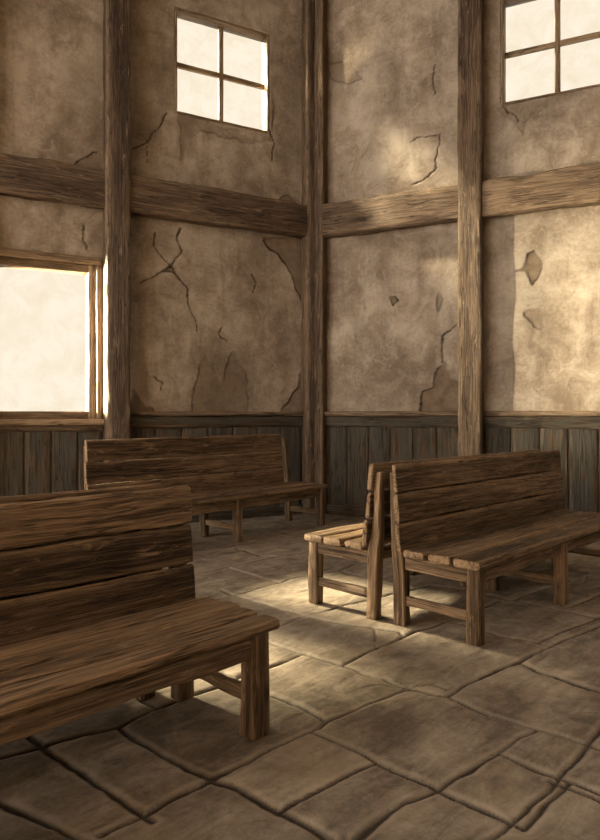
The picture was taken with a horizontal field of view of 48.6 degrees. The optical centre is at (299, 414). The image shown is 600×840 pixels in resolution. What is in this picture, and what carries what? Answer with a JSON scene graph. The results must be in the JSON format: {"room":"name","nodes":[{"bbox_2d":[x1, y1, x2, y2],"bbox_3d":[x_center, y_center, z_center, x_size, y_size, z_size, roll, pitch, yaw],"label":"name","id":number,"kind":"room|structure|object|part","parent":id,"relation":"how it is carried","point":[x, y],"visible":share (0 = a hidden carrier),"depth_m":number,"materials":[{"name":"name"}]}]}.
{"room":"waiting room","nodes":[
{"label":"waiting room","id":0,"kind":"room"},
{"bbox_2d":[0,0,301,506],"bbox_3d":[-5.167,-2.449,6.193,12.014,7.509,0.268,0,0,-28],"label":"wall","id":1,"kind":"structure","parent":0,"point":[216,312],"depth_m":8.00,"materials":[{"name":"paint"}]},
{"bbox_2d":[0,431,101,496],"bbox_3d":[-2.863,0.740,7.255,1.376,1.120,0.043,0,0,-28],"label":"trim","id":2,"kind":"structure","parent":1,"relation":"attached to","point":[35,465],"depth_m":7.26,"materials":[{"name":"brown wood"}]},
{"bbox_2d":[0,425,102,431],"bbox_3d":[-2.794,0.139,7.275,1.250,0.094,0.072,0,0,-29],"label":"trim","id":3,"kind":"structure","parent":1,"relation":"attached to","point":[25,428],"depth_m":7.30,"materials":[{"name":"brown wood"}]},
{"bbox_2d":[0,247,103,425],"bbox_3d":[-2.820,-0.832,7.340,1.264,1.898,0.275,0,0,-28],"label":"window","id":4,"kind":"structure","parent":1,"relation":"in","point":[51,312],"depth_m":7.41,"materials":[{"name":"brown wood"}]},
{"bbox_3d":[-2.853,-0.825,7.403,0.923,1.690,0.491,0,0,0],"label":"pane","id":5,"kind":"part","parent":4,"relation":"part of","materials":[{"name":"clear glass"}]},
{"bbox_2d":[0,153,104,208],"bbox_3d":[-2.769,-2.542,7.229,1.250,0.440,0.181,0,0,-28],"label":"trim","id":6,"kind":"structure","parent":1,"relation":"attached to","point":[36,179],"depth_m":7.19,"materials":[{"name":"brown wood"}]},
{"bbox_2d":[102,0,130,483],"bbox_3d":[-2.086,-2.450,7.566,0.294,7.500,0.243,0,0,-30],"label":"wooden post","id":7,"kind":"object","parent":1,"relation":"attached to","point":[116,116],"depth_m":7.47,"materials":[{"name":"brown wood"}]},
{"bbox_2d":[130,426,301,507],"bbox_3d":[-0.993,0.725,8.250,2.302,1.150,0.042,0,0,-28],"label":"trim","id":8,"kind":"structure","parent":1,"relation":"attached to","point":[293,434],"depth_m":8.40,"materials":[{"name":"brown wood"}]},
{"bbox_2d":[130,416,302,427],"bbox_3d":[-0.985,0.083,8.239,2.310,0.148,0.082,0,0,-28],"label":"trim","id":9,"kind":"structure","parent":1,"relation":"attached to","point":[135,421],"depth_m":8.15,"materials":[{"name":"brown wood"}]},
{"bbox_2d":[130,411,303,415],"bbox_3d":[-0.977,-0.018,8.224,2.310,0.060,0.105,0,0,-28],"label":"trim","id":10,"kind":"structure","parent":1,"relation":"attached to","point":[141,413],"depth_m":8.12,"materials":[{"name":"brown wood"}]},
{"bbox_2d":[130,174,306,238],"bbox_3d":[-0.961,-2.540,8.195,2.310,0.442,0.199,0,0,-28],"label":"trim","id":11,"kind":"structure","parent":1,"relation":"attached to","point":[149,197],"depth_m":8.06,"materials":[{"name":"brown wood"}]},
{"bbox_2d":[175,7,269,133],"bbox_3d":[-0.989,-4.274,8.370,1.269,1.295,0.176,0,0,-28],"label":"window","id":12,"kind":"structure","parent":1,"relation":"in","point":[222,68],"depth_m":8.37,"materials":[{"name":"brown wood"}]},
{"bbox_2d":[191,504,302,522],"bbox_3d":[-0.979,1.235,8.228,2.309,0.136,0.067,0,0,-28],"label":"trim","id":13,"kind":"structure","parent":1,"relation":"attached to","point":[264,511],"depth_m":8.40,"materials":[{"name":"brown wood"}]},
{"bbox_2d":[0,514,599,839],"bbox_3d":[-0.250,1.306,2.550,17.500,0.026,13.100,0,0,0],"label":"floor","id":14,"kind":"structure","parent":0,"point":[381,729],"depth_m":2.70,"materials":[{"name":"brown stone"}]},
{"bbox_2d":[0,483,163,700],"bbox_3d":[-1.675,0.808,2.444,0.646,0.983,2.436,0,0,44],"label":"wooden bench","id":15,"kind":"object","parent":14,"relation":"on","point":[45,496],"visible":0.04,"depth_m":2.81,"materials":[{"name":"brown wood"}]},
{"bbox_3d":[-1.500,0.588,2.274,0.090,0.542,2.433,0,0,44],"label":"backrest","id":16,"kind":"part","parent":15,"relation":"part of","materials":[{"name":"brown wood"}]},
{"bbox_3d":[-0.707,0.838,3.058,0.120,0.925,0.085,0,0,44],"label":"leg","id":17,"kind":"part","parent":15,"relation":"part of","materials":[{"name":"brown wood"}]},
{"bbox_2d":[0,485,279,745],"bbox_3d":[-1.142,0.815,2.093,0.644,0.970,2.434,0,0,44],"label":"wooden bench","id":18,"kind":"object","parent":14,"relation":"on","point":[67,655],"visible":1,"depth_m":2.60,"materials":[{"name":"brown wood"}]},
{"bbox_3d":[-1.319,0.595,2.261,0.090,0.530,2.333,0,0,44],"label":"backrest","id":19,"kind":"part","parent":18,"relation":"part of","materials":[{"name":"brown wood"}]},
{"bbox_3d":[-1.097,0.861,2.049,0.516,0.061,2.433,0,0,44],"label":"seat","id":20,"kind":"part","parent":18,"relation":"part of","materials":[{"name":"brown wood"}]},
{"bbox_3d":[-0.555,0.844,3.069,0.113,0.912,0.092,0,0,44],"label":"leg","id":21,"kind":"part","parent":18,"relation":"part of","materials":[{"name":"brown wood"}]},
{"bbox_3d":[-0.184,1.090,2.707,0.094,0.420,0.097,0,0,44],"label":"leg","id":22,"kind":"part","parent":18,"relation":"part of","materials":[{"name":"brown wood"}]},
{"bbox_2d":[83,434,327,542],"bbox_3d":[-0.844,0.763,6.980,0.651,1.073,2.888,0,0,40],"label":"wooden bench","id":23,"kind":"object","parent":14,"relation":"on","point":[210,493],"visible":0.73,"depth_m":7.02,"materials":[{"name":"brown wood"}]},
{"bbox_3d":[-1.930,0.792,6.106,0.125,1.015,0.077,0,0,40],"label":"leg","id":24,"kind":"part","parent":23,"relation":"part of","materials":[{"name":"brown wood"}]},
{"bbox_3d":[-1.088,0.533,7.069,0.099,0.612,2.677,0,0,40],"label":"backrest","id":25,"kind":"part","parent":23,"relation":"part of","materials":[{"name":"brown wood"}]},
{"bbox_3d":[-1.043,0.792,7.151,0.127,1.015,0.081,0,0,40],"label":"leg","id":26,"kind":"part","parent":23,"relation":"part of","materials":[{"name":"brown wood"}]},
{"bbox_3d":[-0.639,1.079,6.806,0.078,0.440,0.079,0,0,40],"label":"leg","id":27,"kind":"part","parent":23,"relation":"part of","materials":[{"name":"brown wood"}]},
{"bbox_3d":[-0.792,0.838,6.936,0.514,0.062,2.887,0,0,40],"label":"seat","id":28,"kind":"part","parent":23,"relation":"part of","materials":[{"name":"brown wood"}]},
{"bbox_3d":[-0.157,0.792,8.196,0.122,1.015,0.078,0,0,40],"label":"leg","id":29,"kind":"part","parent":23,"relation":"part of","materials":[{"name":"brown wood"}]},
{"bbox_3d":[0.248,1.079,7.852,0.080,0.440,0.078,0,0,40],"label":"leg","id":30,"kind":"part","parent":23,"relation":"part of","materials":[{"name":"brown wood"}]},
{"bbox_2d":[304,449,542,619],"bbox_3d":[1.095,0.801,5.238,0.644,0.997,2.434,0,0,44],"label":"wooden bench","id":31,"kind":"object","parent":14,"relation":"on","point":[365,542],"visible":0.3,"depth_m":4.35,"materials":[{"name":"brown wood"}]},
{"bbox_3d":[0.109,1.079,4.604,0.081,0.441,0.082,0,0,44],"label":"leg","id":32,"kind":"part","parent":31,"relation":"part of","materials":[{"name":"brown wood"}]},
{"bbox_3d":[1.046,0.841,5.280,0.515,0.056,2.426,0,0,44],"label":"seat","id":33,"kind":"part","parent":31,"relation":"part of","materials":[{"name":"brown wood"}]},
{"bbox_3d":[0.484,0.830,4.238,0.114,0.940,0.082,0,0,44],"label":"leg","id":34,"kind":"part","parent":31,"relation":"part of","materials":[{"name":"brown wood"}]},
{"bbox_3d":[1.269,0.571,5.069,0.087,0.535,2.432,0,0,44],"label":"backrest","id":35,"kind":"part","parent":31,"relation":"part of","materials":[{"name":"brown wood"}]},
{"bbox_3d":[1.282,0.830,5.053,0.115,0.940,0.082,0,0,44],"label":"leg","id":36,"kind":"part","parent":31,"relation":"part of","materials":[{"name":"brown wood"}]},
{"bbox_2d":[390,450,599,646],"bbox_3d":[1.606,0.801,4.763,0.645,0.997,2.434,0,0,44],"label":"wooden bench","id":37,"kind":"object","parent":14,"relation":"on","point":[509,537],"visible":1,"depth_m":4.44,"materials":[{"name":"brown wood"}]},
{"bbox_3d":[0.621,0.830,4.132,0.120,0.940,0.085,0,0,44],"label":"leg","id":38,"kind":"part","parent":37,"relation":"part of","materials":[{"name":"brown wood"}]},
{"bbox_3d":[0.996,1.079,3.765,0.084,0.441,0.085,0,0,44],"label":"leg","id":39,"kind":"part","parent":37,"relation":"part of","materials":[{"name":"brown wood"}]},
{"bbox_3d":[1.430,0.570,4.934,0.088,0.534,2.432,0,0,44],"label":"backrest","id":40,"kind":"part","parent":37,"relation":"part of","materials":[{"name":"brown wood"}]},
{"bbox_3d":[1.418,0.830,4.948,0.116,0.940,0.081,0,0,44],"label":"leg","id":41,"kind":"part","parent":37,"relation":"part of","materials":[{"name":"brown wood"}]},
{"bbox_3d":[1.655,0.842,4.721,0.516,0.057,2.426,0,0,44],"label":"seat","id":42,"kind":"part","parent":37,"relation":"part of","materials":[{"name":"brown wood"}]},
{"bbox_3d":[2.217,0.830,5.764,0.119,0.940,0.088,0,0,44],"label":"leg","id":43,"kind":"part","parent":37,"relation":"part of","materials":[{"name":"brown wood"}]},
{"bbox_3d":[1.795,1.079,4.580,0.080,0.441,0.083,0,0,44],"label":"leg","id":44,"kind":"part","parent":37,"relation":"part of","materials":[{"name":"brown wood"}]},
{"bbox_2d":[326,0,599,511],"bbox_3d":[4.295,-2.449,7.058,9.019,7.509,0.251,0,0,26],"label":"wall","id":45,"kind":"structure","parent":0,"point":[393,304],"depth_m":8.19,"materials":[{"name":"paint"}]},
{"bbox_2d":[301,0,327,514],"bbox_3d":[0.191,-2.450,8.778,0.358,7.500,0.243,0,0,0],"label":"wooden post","id":46,"kind":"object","parent":45,"relation":"attached to","point":[314,61],"depth_m":8.69,"materials":[{"name":"brown wood"}]},
{"bbox_2d":[325,504,390,516],"bbox_3d":[1.137,1.235,8.394,1.770,0.137,0.068,0,0,26],"label":"trim","id":47,"kind":"structure","parent":45,"relation":"attached to","point":[339,509],"depth_m":8.62,"materials":[{"name":"brown wood"}]},
{"bbox_2d":[322,185,457,238],"bbox_3d":[1.119,-2.539,8.357,1.770,0.435,0.192,0,0,26],"label":"wooden beam","id":48,"kind":"structure","parent":45,"relation":"attached to","point":[429,206],"depth_m":8.27,"materials":[{"name":"brown wood"}]},
{"bbox_2d":[324,411,457,415],"bbox_3d":[1.135,-0.017,8.391,1.770,0.069,0.114,0,0,26],"label":"trim","id":49,"kind":"structure","parent":45,"relation":"attached to","point":[332,413],"depth_m":8.33,"materials":[{"name":"brown wood"}]},
{"bbox_2d":[325,416,457,427],"bbox_3d":[1.142,0.083,8.406,1.769,0.149,0.082,0,0,26],"label":"trim","id":50,"kind":"structure","parent":45,"relation":"attached to","point":[330,421],"depth_m":8.36,"materials":[{"name":"brown wood"}]},
{"bbox_2d":[326,427,458,505],"bbox_3d":[1.147,0.725,8.417,1.764,1.150,0.043,0,0,26],"label":"wainscoting","id":51,"kind":"structure","parent":45,"relation":"attached to","point":[349,449],"depth_m":8.55,"materials":[{"name":"brown wood"}]},
{"bbox_2d":[457,0,484,455],"bbox_3d":[2.028,-2.450,7.894,0.288,7.500,0.242,0,0,27],"label":"wooden post","id":52,"kind":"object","parent":45,"relation":"attached to","point":[470,58],"depth_m":7.79,"materials":[{"name":"brown wood"}]},
{"bbox_2d":[482,164,599,218],"bbox_3d":[3.004,-2.538,7.455,1.870,0.440,0.190,0,0,26],"label":"wooden beam","id":53,"kind":"structure","parent":45,"relation":"attached to","point":[576,186],"depth_m":7.50,"materials":[{"name":"brown wood"}]},
{"bbox_2d":[483,416,599,429],"bbox_3d":[3.027,0.085,7.502,1.869,0.151,0.086,0,0,26],"label":"trim","id":54,"kind":"structure","parent":45,"relation":"attached to","point":[556,422],"depth_m":7.58,"materials":[{"name":"brown wood"}]},
{"bbox_2d":[483,411,599,415],"bbox_3d":[3.019,-0.018,7.486,1.870,0.067,0.113,0,0,26],"label":"trim","id":55,"kind":"structure","parent":45,"relation":"attached to","point":[485,413],"depth_m":7.57,"materials":[{"name":"brown wood"}]},
{"bbox_2d":[484,428,599,511],"bbox_3d":[3.032,0.725,7.513,1.862,1.150,0.043,0,0,26],"label":"wainscoting","id":56,"kind":"structure","parent":45,"relation":"attached to","point":[583,443],"depth_m":7.49,"materials":[{"name":"brown wood"}]},
{"bbox_2d":[501,0,599,105],"bbox_3d":[2.965,-4.284,7.662,1.244,1.272,0.176,0,0,26],"label":"window","id":57,"kind":"structure","parent":45,"relation":"in","point":[549,47],"depth_m":7.72,"materials":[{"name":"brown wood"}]}
]}

